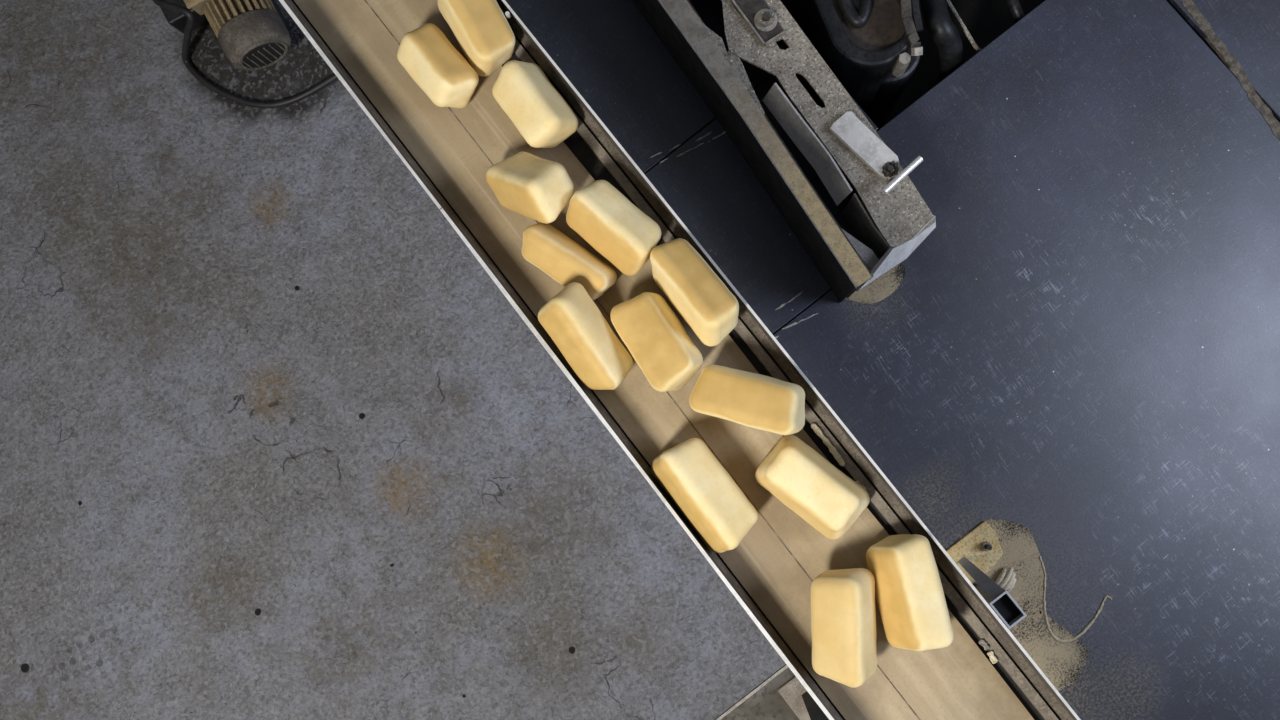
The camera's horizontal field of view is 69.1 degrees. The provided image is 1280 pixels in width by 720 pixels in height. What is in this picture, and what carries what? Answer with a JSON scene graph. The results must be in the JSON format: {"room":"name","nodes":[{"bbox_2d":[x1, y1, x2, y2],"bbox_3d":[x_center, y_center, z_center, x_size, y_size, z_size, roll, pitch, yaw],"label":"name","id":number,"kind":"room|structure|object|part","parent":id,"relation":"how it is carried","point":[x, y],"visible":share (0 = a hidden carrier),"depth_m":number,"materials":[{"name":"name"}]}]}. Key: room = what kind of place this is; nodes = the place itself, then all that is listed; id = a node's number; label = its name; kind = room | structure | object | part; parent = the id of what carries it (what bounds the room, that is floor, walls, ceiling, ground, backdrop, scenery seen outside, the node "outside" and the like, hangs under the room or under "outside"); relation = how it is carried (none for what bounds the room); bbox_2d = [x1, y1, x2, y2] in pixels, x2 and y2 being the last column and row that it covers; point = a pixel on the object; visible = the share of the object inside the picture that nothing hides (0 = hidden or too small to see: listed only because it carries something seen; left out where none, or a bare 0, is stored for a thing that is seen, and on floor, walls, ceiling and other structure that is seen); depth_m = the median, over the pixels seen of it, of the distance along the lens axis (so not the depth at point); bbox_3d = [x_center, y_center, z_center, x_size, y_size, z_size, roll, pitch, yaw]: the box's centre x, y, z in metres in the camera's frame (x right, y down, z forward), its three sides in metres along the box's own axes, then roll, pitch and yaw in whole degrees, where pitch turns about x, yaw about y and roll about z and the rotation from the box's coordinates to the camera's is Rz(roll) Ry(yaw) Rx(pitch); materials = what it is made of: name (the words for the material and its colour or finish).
{"room":"factory floor","nodes":[
{"label":"factory floor","id":0,"kind":"room"},
{"bbox_2d":[0,0,1279,719],"bbox_3d":[-0.384,-0.494,2.983,10.000,0.622,10.500,-38,84,0],"label":"floor","id":1,"kind":"structure","parent":0,"point":[277,443],"depth_m":2.60,"materials":[{"name":"paint"}]},
{"bbox_2d":[160,0,290,69],"bbox_3d":[-1.226,-1.047,2.641,0.321,0.289,0.534,-27,84,1],"label":"motor","id":2,"kind":"object","parent":1,"relation":"on","point":[252,34],"visible":1,"depth_m":2.54,"materials":[{"name":"metal"}]},
{"bbox_3d":[-1.202,-1.056,2.508,0.132,0.027,0.177,-28,84,1],"label":"box lid","id":3,"kind":"part","parent":2,"relation":"part of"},
{"bbox_3d":[-1.154,-1.044,2.599,0.140,0.168,0.302,-28,84,1],"label":"motor","id":4,"kind":"part","parent":2,"relation":"part of","materials":[{"name":"beige metal"}]},
{"bbox_2d":[242,43,284,67],"bbox_3d":[-1.052,-0.853,2.597,0.128,0.128,0.015,-28,84,1],"label":"grille","id":5,"kind":"object","parent":2,"relation":"attached to","point":[254,55],"depth_m":2.59,"materials":[{"name":"grey metal"}]},
{"bbox_2d":[153,0,337,107],"bbox_3d":[-1.078,-0.856,2.628,0.574,0.242,0.226,10,86,5],"label":"power cable","id":6,"kind":"object","parent":1,"relation":"on","point":[174,7],"visible":0.91,"depth_m":2.72,"materials":[{"name":"black rubber"}]},
{"bbox_2d":[279,0,1080,719],"bbox_3d":[-0.039,-0.046,2.170,0.504,0.877,3.787,-38,84,0],"label":"conveyor","id":7,"kind":"object","parent":1,"relation":"on","point":[771,572],"visible":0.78,"depth_m":1.78,"materials":[{"name":"metal"}]},
{"bbox_2d":[397,23,478,108],"bbox_3d":[-0.396,-0.572,1.820,0.104,0.109,0.168,-40,84,0],"label":"soap bar","id":8,"kind":"object","parent":7,"relation":"on","point":[445,76],"visible":1,"depth_m":1.78,"materials":[{"name":"yellow wax"}]},
{"bbox_2d":[437,0,514,76],"bbox_3d":[-0.318,-0.660,1.816,0.106,0.121,0.189,-30,84,1],"label":"soap bar","id":9,"kind":"object","parent":7,"relation":"on","point":[481,29],"visible":1,"depth_m":1.78,"materials":[{"name":"yellow wax"}]},
{"bbox_2d":[486,152,573,223],"bbox_3d":[-0.211,-0.335,1.761,0.174,0.161,0.113,31,88,6],"label":"soap bar","id":10,"kind":"object","parent":7,"relation":"on","point":[529,185],"visible":1,"depth_m":1.72,"materials":[{"name":"yellow wax"}]},
{"bbox_2d":[492,60,577,147],"bbox_3d":[-0.205,-0.493,1.798,0.110,0.114,0.173,-35,84,0],"label":"soap bar","id":11,"kind":"object","parent":7,"relation":"on","point":[541,115],"visible":1,"depth_m":1.76,"materials":[{"name":"yellow wax"}]},
{"bbox_2d":[521,223,616,299],"bbox_3d":[-0.140,-0.188,1.778,0.194,0.091,0.085,35,88,6],"label":"soap bar","id":12,"kind":"object","parent":7,"relation":"on","point":[544,246],"visible":0.95,"depth_m":1.74,"materials":[{"name":"beige wax"}]},
{"bbox_2d":[538,282,632,389],"bbox_3d":[-0.100,-0.036,1.727,0.104,0.161,0.207,-34,84,0],"label":"soap bar","id":13,"kind":"object","parent":7,"relation":"on","point":[571,318],"visible":1,"depth_m":1.70,"materials":[{"name":"beige wax"}]},
{"bbox_2d":[566,180,660,275],"bbox_3d":[-0.049,-0.252,1.749,0.181,0.115,0.110,41,89,6],"label":"soap bar","id":14,"kind":"object","parent":7,"relation":"on","point":[598,212],"visible":0.96,"depth_m":1.71,"materials":[{"name":"beige wax"}]},
{"bbox_2d":[610,292,702,391],"bbox_3d":[0.034,-0.035,1.737,0.112,0.125,0.193,-32,84,1],"label":"soap bar","id":15,"kind":"object","parent":7,"relation":"on","point":[655,337],"visible":1,"depth_m":1.69,"materials":[{"name":"beige wax"}]},
{"bbox_2d":[650,238,738,345],"bbox_3d":[0.101,-0.129,1.714,0.094,0.152,0.212,-36,84,0],"label":"soap bar","id":16,"kind":"object","parent":7,"relation":"on","point":[689,283],"visible":1,"depth_m":1.67,"materials":[{"name":"beige wax"}]},
{"bbox_2d":[651,438,757,552],"bbox_3d":[0.119,0.246,1.710,0.116,0.119,0.215,-37,84,0],"label":"soap bar","id":17,"kind":"object","parent":7,"relation":"on","point":[701,488],"visible":1,"depth_m":1.67,"materials":[{"name":"beige wax"}]},
{"bbox_2d":[689,365,804,434],"bbox_3d":[0.201,0.072,1.702,0.216,0.155,0.101,15,86,5],"label":"soap bar","id":18,"kind":"object","parent":7,"relation":"on","point":[753,400],"visible":1,"depth_m":1.65,"materials":[{"name":"beige wax"}]},
{"bbox_3d":[0.450,0.896,2.493,0.119,0.010,0.114,-38,84,0],"label":"foot plate","id":19,"kind":"part","parent":7,"relation":"part of","materials":[{"name":"grey metal"}]},
{"bbox_2d":[755,434,869,539],"bbox_3d":[0.318,0.234,1.710,0.200,0.096,0.115,38,89,6],"label":"soap bar","id":20,"kind":"object","parent":7,"relation":"on","point":[796,474],"visible":1,"depth_m":1.68,"materials":[{"name":"beige wax"}]},
{"bbox_3d":[0.444,0.876,2.165,0.045,0.654,0.052,-38,84,0],"label":"leg","id":21,"kind":"part","parent":7,"relation":"part of","materials":[{"name":"metal"}]},
{"bbox_2d":[811,423,844,465],"bbox_3d":[0.355,0.160,1.753,0.014,0.008,0.098,-38,84,0],"label":"scrap","id":22,"kind":"object","parent":7,"relation":"on","point":[832,449],"visible":1,"depth_m":1.75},
{"bbox_2d":[811,568,876,687],"bbox_3d":[0.364,0.473,1.657,0.118,0.127,0.200,-1,85,4],"label":"soap bar","id":23,"kind":"object","parent":7,"relation":"on","point":[843,612],"visible":1,"depth_m":1.62,"materials":[{"name":"beige wax"}]},
{"bbox_2d":[866,534,953,650],"bbox_3d":[0.482,0.418,1.671,0.113,0.120,0.203,-14,84,3],"label":"soap bar","id":24,"kind":"object","parent":7,"relation":"on","point":[909,593],"visible":1,"depth_m":1.62,"materials":[{"name":"beige wax"}]},
{"bbox_2d":[979,639,988,649],"bbox_3d":[0.631,0.522,1.704,0.011,0.006,0.022,-38,84,0],"label":"scrap","id":25,"kind":"object","parent":7,"relation":"on","point":[983,643],"visible":1,"depth_m":1.70,"materials":[{"name":"food"}]},
{"bbox_2d":[987,651,997,663],"bbox_3d":[0.645,0.544,1.701,0.012,0.007,0.022,-27,84,1],"label":"scrap","id":26,"kind":"object","parent":7,"relation":"on","point":[990,654],"visible":1,"depth_m":1.70,"materials":[{"name":"beige wax"}]},
{"bbox_2d":[715,664,787,719],"bbox_3d":[-1.402,2.229,2.555,5.050,0.104,0.008,-38,84,0],"label":"trim","id":27,"kind":"structure","parent":1,"relation":"attached to","point":[785,666],"depth_m":2.50,"materials":[{"name":"metal"}]},
{"bbox_2d":[632,0,935,302],"bbox_3d":[0.292,-0.836,2.502,0.307,0.308,1.411,-33,84,0],"label":"chassis","id":28,"kind":"object","parent":1,"relation":"on","point":[763,34],"visible":1,"depth_m":2.39,"materials":[{"name":"grey metal"}]},
{"bbox_2d":[754,9,777,31],"bbox_3d":[0.325,-0.876,2.399,0.060,0.005,0.060,-38,84,0],"label":"washer","id":29,"kind":"object","parent":28,"relation":"in","point":[760,25],"depth_m":2.40,"materials":[{"name":"metal"}]},
{"bbox_3d":[0.434,-0.560,2.406,0.046,0.062,0.346,-34,84,0],"label":"web plate","id":30,"kind":"part","parent":28,"relation":"part of","materials":[{"name":"grey metal"}]},
{"bbox_3d":[0.574,-0.542,2.353,0.070,0.018,0.200,-45,84,-1],"label":"plate","id":31,"kind":"part","parent":28,"relation":"part of","materials":[{"name":"grey metal"}]},
{"bbox_3d":[0.652,-0.269,2.361,0.259,0.062,0.047,-38,84,0],"label":"plate","id":32,"kind":"part","parent":28,"relation":"part of","materials":[{"name":"metal"}]},
{"bbox_2d":[780,0,922,130],"bbox_3d":[0.604,-1.098,2.891,0.282,0.739,0.711,-20,84,2],"label":"machinery","id":33,"kind":"object","parent":1,"relation":"on","point":[873,48],"visible":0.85,"depth_m":2.58,"materials":[{"name":"metal"}]},
{"bbox_3d":[0.592,-1.076,2.731,0.193,0.255,0.532,-23,84,2],"label":"plate","id":34,"kind":"part","parent":33,"relation":"part of","materials":[{"name":"metal"}]},
{"bbox_3d":[0.686,-0.994,2.971,0.193,0.550,0.457,-22,84,2],"label":"casing","id":35,"kind":"part","parent":33,"relation":"part of","materials":[{"name":"black metal"}]},
{"bbox_2d":[845,263,905,303],"bbox_3d":[0.652,-0.199,2.576,0.199,0.005,0.076,-28,84,1],"label":"crumb dust","id":36,"kind":"object","parent":1,"relation":"on","point":[883,286],"visible":0.79,"depth_m":2.58,"materials":[{"name":"beige"}]},
{"bbox_2d":[920,0,963,81],"bbox_3d":[0.925,-0.954,2.926,0.279,0.625,0.239,17,86,5],"label":"hose","id":37,"kind":"object","parent":1,"relation":"on","point":[939,25],"visible":0.82,"depth_m":2.65,"materials":[{"name":"black rubber"}]},
{"bbox_2d":[946,0,981,51],"bbox_3d":[0.936,-0.981,2.717,0.025,0.032,0.229,-32,84,1],"label":"rod","id":38,"kind":"object","parent":1,"relation":"on","point":[948,2],"visible":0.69,"depth_m":2.70,"materials":[{"name":"metal"}]},
{"bbox_2d":[946,521,1026,628],"bbox_3d":[0.922,0.548,2.403,0.157,0.185,0.198,-38,84,0],"label":"post","id":39,"kind":"object","parent":1,"relation":"on","point":[978,551],"visible":0.8,"depth_m":2.48,"materials":[{"name":"metal"}]},
{"bbox_3d":[0.906,0.517,2.495,0.144,0.010,0.109,-38,84,0],"label":"plate","id":40,"kind":"part","parent":39,"relation":"part of","materials":[{"name":"beige metal"}]},
{"bbox_2d":[995,567,1015,592],"bbox_3d":[0.978,0.584,2.472,0.047,0.033,0.070,32,88,6],"label":"lump","id":41,"kind":"object","parent":1,"relation":"on","point":[1006,579],"visible":0.77,"depth_m":2.46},
{"bbox_2d":[1006,0,1026,22],"bbox_3d":[1.093,-1.046,2.722,0.038,0.032,0.150,-22,84,2],"label":"pipe","id":42,"kind":"object","parent":1,"relation":"on","point":[1015,8],"visible":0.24,"depth_m":2.71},
{"bbox_2d":[959,518,1087,690],"bbox_3d":[1.046,0.640,2.479,0.203,0.002,0.477,-33,84,1],"label":"crumb dust","id":43,"kind":"object","parent":1,"relation":"on","point":[1062,664],"visible":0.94,"depth_m":2.48,"materials":[{"name":"beige"}]},
{"bbox_2d":[1039,556,1111,642],"bbox_3d":[1.117,0.651,2.472,0.217,0.004,0.174,31,88,6],"label":"cable","id":44,"kind":"object","parent":1,"relation":"on","point":[1091,622],"visible":1,"depth_m":2.46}
]}

